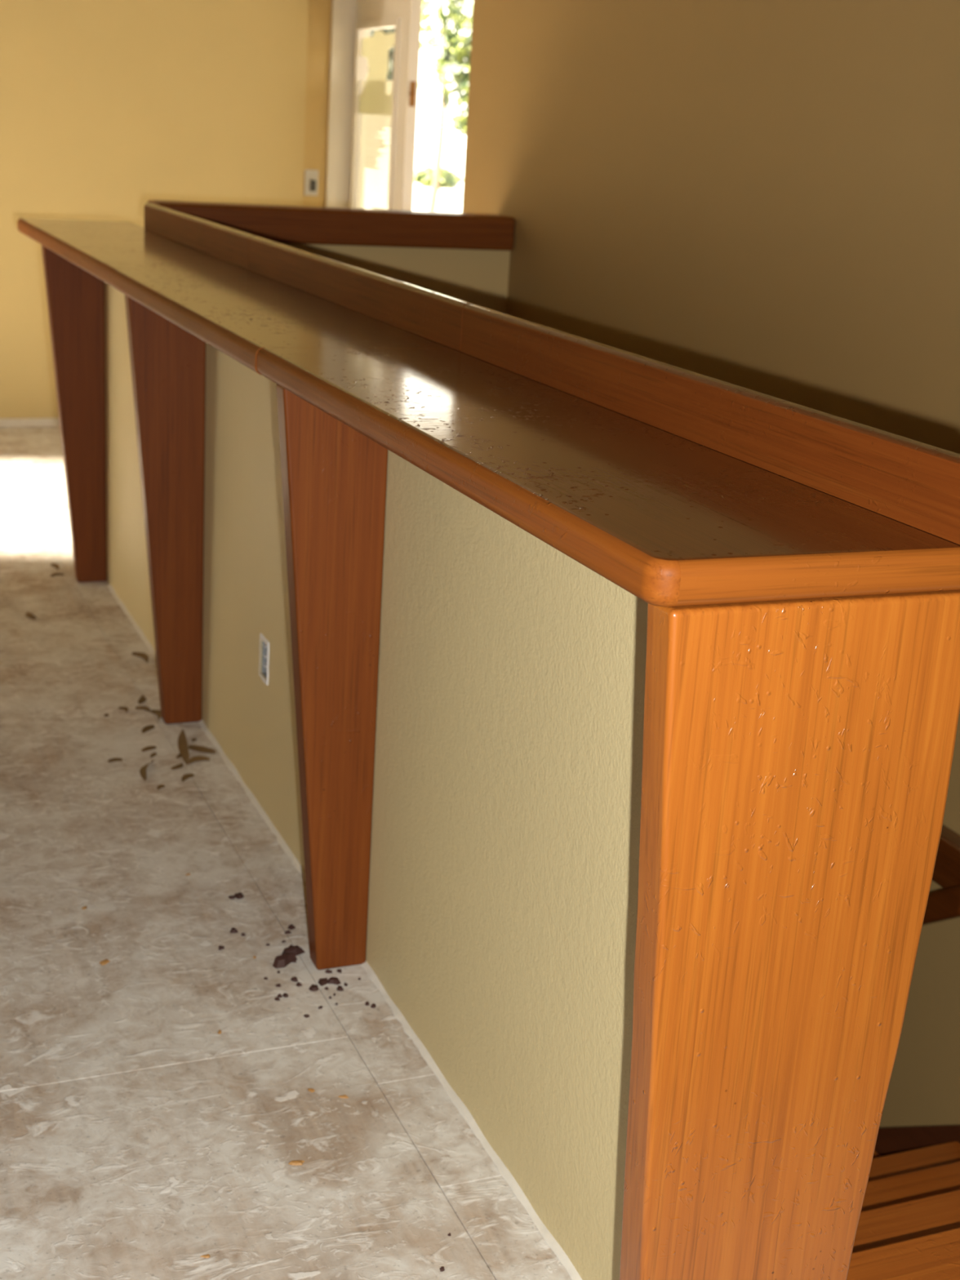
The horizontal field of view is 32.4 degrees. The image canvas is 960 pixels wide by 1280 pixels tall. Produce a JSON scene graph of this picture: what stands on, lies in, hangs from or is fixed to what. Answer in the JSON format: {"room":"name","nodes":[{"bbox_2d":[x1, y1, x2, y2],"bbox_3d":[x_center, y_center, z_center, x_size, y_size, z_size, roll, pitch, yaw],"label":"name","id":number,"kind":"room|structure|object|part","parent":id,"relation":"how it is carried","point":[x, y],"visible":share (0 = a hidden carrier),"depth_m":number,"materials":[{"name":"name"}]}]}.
{"room":"stair landing","nodes":[
{"label":"stair landing","id":0,"kind":"room"},
{"bbox_2d":[0,0,308,418],"bbox_3d":[-3.623,-2.313,6.181,5.995,3.020,0.580,-4,19,-22],"label":"wall","id":1,"kind":"structure","parent":0,"point":[108,108],"depth_m":6.86,"materials":[{"name":"yellow paint"}]},
{"bbox_2d":[0,417,59,426],"bbox_3d":[-3.550,-0.824,6.372,5.880,0.035,0.017,-4,19,-22],"label":"baseboard","id":2,"kind":"structure","parent":1,"relation":"attached to","point":[20,422],"depth_m":7.03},
{"bbox_2d":[0,426,582,1279],"bbox_3d":[-1.132,0.510,2.938,7.820,0.208,9.820,-4,19,-22],"label":"floor","id":3,"kind":"structure","parent":0,"point":[140,1140],"depth_m":2.49,"materials":[{"name":"beige concrete"}]},
{"bbox_2d":[25,611,35,620],"bbox_3d":[-1.213,-0.066,4.436,0.015,0.010,0.061,-10,22,-37],"label":"cheese shaving","id":4,"kind":"object","parent":3,"relation":"on","point":[28,615],"visible":1,"depth_m":4.43,"materials":[{"name":"brown food"}]},
{"bbox_2d":[50,563,59,569],"bbox_3d":[-1.268,-0.221,4.926,0.014,0.010,0.052,-11,22,-39],"label":"cheese shaving","id":5,"kind":"object","parent":3,"relation":"on","point":[54,565],"visible":1,"depth_m":4.92,"materials":[{"name":"brown food"}]},
{"bbox_2d":[50,572,63,577],"bbox_3d":[-1.243,-0.192,4.841,0.041,0.008,0.014,-11,22,-39],"label":"cheese shaving","id":6,"kind":"object","parent":3,"relation":"on","point":[56,573],"visible":1,"depth_m":4.84,"materials":[{"name":"brown food"}]},
{"bbox_2d":[41,244,106,582],"bbox_3d":[-1.145,-0.627,4.666,0.165,0.954,0.045,-4,19,-22],"label":"support","id":7,"kind":"object","parent":3,"relation":"on","point":[75,297],"visible":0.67,"depth_m":4.63,"materials":[{"name":"brown wood"}]},
{"bbox_2d":[98,959,110,964],"bbox_3d":[-0.608,0.522,2.674,0.012,0.003,0.020,16,21,35],"label":"chip","id":8,"kind":"object","parent":3,"relation":"on","point":[106,961],"visible":1,"depth_m":2.67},
{"bbox_2d":[107,757,122,762],"bbox_3d":[-0.773,0.254,3.497,0.031,0.006,0.009,-4,19,-22],"label":"cheese shaving","id":9,"kind":"object","parent":3,"relation":"on","point":[115,759],"visible":1,"depth_m":3.50,"materials":[{"name":"brown food"}]},
{"bbox_2d":[118,706,128,713],"bbox_3d":[-0.817,0.159,3.795,0.034,0.007,0.014,19,23,40],"label":"cheese shaving","id":10,"kind":"object","parent":3,"relation":"on","point":[126,708],"visible":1,"depth_m":3.80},
{"bbox_2d":[131,652,148,662],"bbox_3d":[-0.851,0.041,4.163,0.019,0.010,0.078,-12,23,-41],"label":"cheese shaving","id":11,"kind":"object","parent":3,"relation":"on","point":[143,655],"visible":1,"depth_m":4.17,"materials":[{"name":"brown food"}]},
{"bbox_2d":[137,694,146,704],"bbox_3d":[-0.788,0.139,3.862,0.014,0.010,0.050,4,17,3],"label":"cheese shaving","id":12,"kind":"object","parent":3,"relation":"on","point":[142,699],"visible":1,"depth_m":3.85,"materials":[{"name":"brown food"}]},
{"bbox_2d":[134,706,151,711],"bbox_3d":[-0.775,0.158,3.806,0.040,0.008,0.012,9,18,18],"label":"cheese shaving","id":13,"kind":"object","parent":3,"relation":"on","point":[144,708],"visible":1,"depth_m":3.81,"materials":[{"name":"brown food"}]},
{"bbox_2d":[139,760,154,781],"bbox_3d":[-0.701,0.271,3.453,0.022,0.010,0.106,3,17,-3],"label":"cheese shaving","id":14,"kind":"object","parent":3,"relation":"on","point":[143,770],"visible":1,"depth_m":3.44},
{"bbox_2d":[141,724,155,733],"bbox_3d":[-0.741,0.198,3.683,0.012,0.009,0.045,12,19,24],"label":"cheese shaving","id":15,"kind":"object","parent":3,"relation":"on","point":[148,727],"visible":1,"depth_m":3.68,"materials":[{"name":"brown food"}]},
{"bbox_2d":[141,746,156,751],"bbox_3d":[-0.716,0.235,3.570,0.036,0.007,0.010,-12,23,-42],"label":"cheese shaving","id":16,"kind":"object","parent":3,"relation":"on","point":[148,748],"visible":1,"depth_m":3.57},
{"bbox_2d":[150,752,156,757],"bbox_3d":[-0.700,0.246,3.539,0.008,0.006,0.023,10,18,19],"label":"cheese shaving","id":17,"kind":"object","parent":3,"relation":"on","point":[153,754],"visible":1,"depth_m":3.54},
{"bbox_2d":[150,709,161,719],"bbox_3d":[-0.735,0.169,3.773,0.019,0.010,0.058,-7,20,-30],"label":"cheese shaving","id":18,"kind":"object","parent":3,"relation":"on","point":[157,713],"visible":0.93,"depth_m":3.78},
{"bbox_2d":[156,784,164,790],"bbox_3d":[-0.654,0.300,3.374,0.008,0.006,0.023,13,19,27],"label":"cheese shaving","id":19,"kind":"object","parent":3,"relation":"on","point":[160,786],"visible":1,"depth_m":3.37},
{"bbox_2d":[124,294,205,724],"bbox_3d":[-0.689,-0.270,3.604,0.165,0.954,0.045,-4,19,-22],"label":"support","id":20,"kind":"object","parent":3,"relation":"on","point":[168,362],"visible":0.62,"depth_m":3.57,"materials":[{"name":"brown wood"}]},
{"bbox_2d":[170,763,183,769],"bbox_3d":[-0.636,0.267,3.483,0.012,0.007,0.035,14,20,31],"label":"cheese shaving","id":21,"kind":"object","parent":3,"relation":"on","point":[179,766],"visible":1,"depth_m":3.48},
{"bbox_2d":[177,728,189,765],"bbox_3d":[-0.647,0.230,3.589,0.020,0.014,0.201,-1,18,-14],"label":"cheese shaving","id":22,"kind":"object","parent":3,"relation":"on","point":[183,747],"visible":1,"depth_m":3.58,"materials":[{"name":"brown food"}]},
{"bbox_2d":[181,773,194,782],"bbox_3d":[-0.610,0.285,3.430,0.011,0.008,0.040,12,19,27],"label":"cheese shaving","id":23,"kind":"object","parent":3,"relation":"on","point":[184,777],"visible":1,"depth_m":3.43,"materials":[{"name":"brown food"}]},
{"bbox_2d":[188,755,209,764],"bbox_3d":[-0.603,0.255,3.525,0.050,0.009,0.015,-7,20,-31],"label":"cheese shaving","id":24,"kind":"object","parent":3,"relation":"on","point":[196,758],"visible":1,"depth_m":3.52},
{"bbox_2d":[188,745,216,753],"bbox_3d":[-0.605,0.238,3.578,0.067,0.010,0.016,9,18,17],"label":"cheese shaving","id":25,"kind":"object","parent":3,"relation":"on","point":[196,748],"visible":0.99,"depth_m":3.58,"materials":[{"name":"brown food"}]},
{"bbox_2d":[200,1253,209,1257],"bbox_3d":[-0.333,0.748,2.001,0.012,0.002,0.006,-4,19,-22],"label":"chip","id":26,"kind":"object","parent":3,"relation":"on","point":[207,1255],"visible":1,"depth_m":2.00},
{"bbox_2d":[217,945,224,950],"bbox_3d":[-0.430,0.511,2.742,0.010,0.004,0.011,1,17,-7],"label":"flake","id":27,"kind":"object","parent":3,"relation":"on","point":[220,947],"visible":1,"depth_m":2.74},
{"bbox_2d":[228,895,235,899],"bbox_3d":[-0.439,0.455,2.921,0.012,0.004,0.011,-4,19,-22],"label":"flake","id":28,"kind":"object","parent":3,"relation":"on","point":[232,897],"visible":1,"depth_m":2.92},
{"bbox_2d":[230,927,238,933],"bbox_3d":[-0.418,0.493,2.801,0.014,0.006,0.014,-4,19,-22],"label":"flake","id":29,"kind":"object","parent":3,"relation":"on","point":[233,930],"visible":1,"depth_m":2.80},
{"bbox_2d":[234,892,244,898],"bbox_3d":[-0.428,0.452,2.928,0.017,0.007,0.016,19,23,41],"label":"flake","id":30,"kind":"object","parent":3,"relation":"on","point":[238,895],"visible":1,"depth_m":2.92,"materials":[{"name":"brown soil"}]},
{"bbox_2d":[272,951,297,968],"bbox_3d":[-0.323,0.523,2.707,0.024,0.015,0.045,14,20,30],"label":"flake","id":31,"kind":"object","parent":3,"relation":"on","point":[282,961],"visible":1,"depth_m":2.70,"materials":[{"name":"brown soil"}]},
{"bbox_2d":[282,992,288,997],"bbox_3d":[-0.307,0.561,2.607,0.009,0.004,0.010,-4,19,-22],"label":"flake","id":32,"kind":"object","parent":3,"relation":"on","point":[285,995],"visible":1,"depth_m":2.60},
{"bbox_2d":[287,924,295,929],"bbox_3d":[-0.324,0.491,2.827,0.012,0.005,0.012,17,22,37],"label":"flake","id":33,"kind":"object","parent":3,"relation":"on","point":[291,926],"visible":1,"depth_m":2.82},
{"bbox_2d":[281,944,305,955],"bbox_3d":[-0.313,0.515,2.738,0.022,0.013,0.042,19,23,41],"label":"flake","id":34,"kind":"object","parent":3,"relation":"on","point":[297,950],"visible":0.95,"depth_m":2.73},
{"bbox_2d":[290,976,297,982],"bbox_3d":[-0.298,0.545,2.655,0.014,0.006,0.009,8,18,14],"label":"flake","id":35,"kind":"object","parent":3,"relation":"on","point":[293,979],"visible":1,"depth_m":2.65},
{"bbox_2d":[288,1160,304,1165],"bbox_3d":[-0.243,0.694,2.192,0.023,0.003,0.010,0,18,-13],"label":"chip","id":36,"kind":"object","parent":3,"relation":"on","point":[295,1162],"visible":1,"depth_m":2.19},
{"bbox_2d":[307,1088,315,1092],"bbox_3d":[-0.242,0.643,2.358,0.013,0.002,0.007,14,20,29],"label":"chip","id":37,"kind":"object","parent":3,"relation":"on","point":[310,1090],"visible":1,"depth_m":2.36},
{"bbox_2d":[308,984,319,991],"bbox_3d":[-0.265,0.555,2.632,0.016,0.006,0.013,-4,19,-22],"label":"flake","id":38,"kind":"object","parent":3,"relation":"on","point":[313,988],"visible":1,"depth_m":2.63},
{"bbox_2d":[317,977,328,986],"bbox_3d":[-0.251,0.548,2.652,0.018,0.007,0.018,-4,19,-22],"label":"flake","id":39,"kind":"object","parent":3,"relation":"on","point":[322,982],"visible":1,"depth_m":2.65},
{"bbox_2d":[324,968,332,973],"bbox_3d":[-0.246,0.540,2.687,0.011,0.004,0.009,15,21,33],"label":"flake","id":40,"kind":"object","parent":3,"relation":"on","point":[328,971],"visible":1,"depth_m":2.69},
{"bbox_2d":[275,383,387,969],"bbox_3d":[-0.243,0.079,2.568,0.165,0.954,0.045,-4,19,-22],"label":"support","id":41,"kind":"object","parent":3,"relation":"on","point":[334,476],"visible":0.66,"depth_m":2.53,"materials":[{"name":"brown wood"}]},
{"bbox_2d":[327,977,341,985],"bbox_3d":[-0.235,0.548,2.656,0.020,0.007,0.018,18,23,40],"label":"flake","id":42,"kind":"object","parent":3,"relation":"on","point":[335,980],"visible":1,"depth_m":2.65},
{"bbox_2d":[337,985,343,991],"bbox_3d":[-0.223,0.556,2.637,0.012,0.005,0.012,8,18,13],"label":"flake","id":43,"kind":"object","parent":3,"relation":"on","point":[339,988],"visible":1,"depth_m":2.63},
{"bbox_2d":[337,1094,348,1098],"bbox_3d":[-0.194,0.649,2.346,0.014,0.002,0.009,-4,19,-22],"label":"chip","id":44,"kind":"object","parent":3,"relation":"on","point":[344,1096],"visible":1,"depth_m":2.35,"materials":[{"name":"wood"}]},
{"bbox_2d":[439,1266,444,1271],"bbox_3d":[-0.046,0.764,2.005,0.007,0.003,0.007,-4,19,-22],"label":"flake","id":45,"kind":"object","parent":3,"relation":"on","point":[442,1268],"visible":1,"depth_m":2.00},
{"bbox_2d":[619,590,959,1279],"bbox_3d":[0.269,0.414,1.588,0.317,0.954,0.048,-4,19,-22],"label":"end panel","id":46,"kind":"object","parent":3,"relation":"on","point":[797,755],"visible":0.93,"depth_m":1.51,"materials":[{"name":"brown wood"}]},
{"bbox_2d":[302,0,331,207],"bbox_3d":[-0.013,-2.617,7.892,2.005,3.020,0.120,-4,19,-22],"label":"wall","id":47,"kind":"structure","parent":0,"point":[319,11],"depth_m":7.55,"materials":[{"name":"beige paint"}]},
{"bbox_2d":[304,169,318,195],"bbox_3d":[-0.780,-2.121,7.649,0.065,0.115,0.020,-4,19,-22],"label":"light switch","id":48,"kind":"object","parent":47,"relation":"attached to","point":[311,176],"visible":1,"depth_m":7.65,"materials":[{"name":"grey plastic"}]},
{"bbox_2d":[325,0,356,208],"bbox_3d":[-0.246,-2.200,7.851,1.005,2.180,0.022,-4,19,-22],"label":"trim","id":49,"kind":"structure","parent":47,"relation":"attached to","point":[343,11],"depth_m":7.58,"materials":[{"name":"white paint"}]},
{"bbox_2d":[348,0,422,210],"bbox_3d":[-0.453,-2.002,7.396,0.060,2.032,0.752,-4,19,-22],"label":"door","id":50,"kind":"structure","parent":47,"relation":"in","point":[375,95],"depth_m":7.22,"materials":[{"name":"white paint"}]},
{"bbox_3d":[-0.493,-2.004,7.431,0.012,1.485,0.580,-4,19,-22],"label":"lite frame","id":51,"kind":"part","parent":50,"relation":"part of","materials":[{"name":"white paint"}]},
{"bbox_3d":[-0.282,-2.300,6.948,0.024,0.100,0.013,-4,19,-22],"label":"latch plate","id":52,"kind":"part","parent":50,"relation":"part of","materials":[{"name":"gold metal"}]},
{"bbox_2d":[104,282,647,1279],"bbox_3d":[-0.477,1.142,3.660,0.100,3.654,3.720,-4,19,-22],"label":"wall","id":53,"kind":"structure","parent":0,"point":[504,877],"depth_m":2.22,"materials":[{"name":"beige paint"}]},
{"bbox_2d":[258,632,269,684],"bbox_3d":[-0.402,0.038,3.220,0.043,0.094,0.065,-4,19,-22],"label":"electrical box","id":54,"kind":"object","parent":53,"relation":"attached to","point":[265,643],"visible":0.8,"depth_m":3.23,"materials":[{"name":"grey plastic"}]},
{"bbox_2d":[17,202,959,607],"bbox_3d":[-0.455,-0.679,3.162,0.340,0.116,4.005,-4,19,-22],"label":"countertop","id":55,"kind":"structure","parent":53,"relation":"on","point":[674,486],"depth_m":1.85,"materials":[{"name":"brown wood"}]},
{"bbox_2d":[280,243,510,313],"bbox_3d":[-0.573,0.549,5.478,1.165,3.700,0.105,-4,19,-22],"label":"wall","id":56,"kind":"structure","parent":0,"point":[480,277],"depth_m":5.05,"materials":[{"name":"beige paint"}]},
{"bbox_2d":[146,200,515,250],"bbox_3d":[-0.430,-1.236,4.928,1.102,0.101,0.153,-4,19,-22],"label":"end cap","id":57,"kind":"object","parent":56,"relation":"on","point":[280,224],"visible":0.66,"depth_m":4.88,"materials":[{"name":"brown wood"}]},
{"bbox_2d":[462,0,959,1126],"bbox_3d":[1.296,0.510,2.597,0.120,5.700,7.190,-4,19,-22],"label":"wall","id":58,"kind":"structure","parent":0,"point":[762,196],"depth_m":3.80,"materials":[{"name":"beige paint"}]},
{"bbox_2d":[846,1124,959,1279],"bbox_3d":[0.117,1.477,3.934,1.162,2.535,3.584,-4,19,-22],"label":"staircase","id":59,"kind":"structure","parent":58,"relation":"attached to","point":[908,1227],"depth_m":2.47,"materials":[{"name":"brown wood"}]},
{"bbox_2d":[922,884,959,925],"bbox_3d":[0.498,0.863,4.315,0.100,1.530,2.200,-4,19,-22],"label":"handrail","id":60,"kind":"object","parent":58,"relation":"attached to","point":[944,904],"visible":0.04,"depth_m":3.17,"materials":[{"name":"brown wood"}]},
{"bbox_2d":[932,824,959,888],"bbox_3d":[0.646,0.214,3.910,0.054,0.100,3.360,-4,19,-22],"label":"trim","id":61,"kind":"structure","parent":58,"relation":"attached to","point":[946,873],"depth_m":3.23,"materials":[{"name":"brown wood"}]},
{"label":"outside","id":62,"kind":"structure","parent":0,"visible":0},
{"bbox_2d":[363,146,465,213],"bbox_3d":[-5.612,-11.291,40.664,140.000,0.200,160.000,-4,19,-22],"label":"ground","id":63,"kind":"structure","parent":62,"point":[453,158],"depth_m":42.36,"materials":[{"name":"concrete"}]},
{"bbox_2d":[364,27,395,171],"bbox_3d":[-1.484,-5.758,17.531,1.467,3.402,1.364,7,18,12],"label":"tree","id":64,"kind":"object","parent":63,"relation":"on","point":[389,76],"visible":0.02,"depth_m":17.33,"materials":[{"name":"green plant"}]},
{"bbox_2d":[413,163,463,191],"bbox_3d":[-0.983,-10.752,38.317,1.218,0.638,1.327,-4,19,-22],"label":"shrub","id":65,"kind":"object","parent":63,"relation":"on","point":[424,178],"visible":0.7,"depth_m":38.10,"materials":[{"name":"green plant"}]},
{"bbox_2d":[417,0,472,211],"bbox_3d":[-0.670,-9.371,27.454,1.648,4.530,1.564,-4,19,-22],"label":"tree","id":66,"kind":"object","parent":63,"relation":"on","point":[424,16],"visible":0.4,"depth_m":27.61,"materials":[{"name":"yellow plant"}]},
{"bbox_2d":[428,0,473,140],"bbox_3d":[-0.097,-7.039,21.643,1.102,3.582,1.060,-4,19,-22],"label":"tree","id":67,"kind":"object","parent":63,"relation":"on","point":[457,66],"visible":0.45,"depth_m":21.47,"materials":[{"name":"green plant"}]}
]}

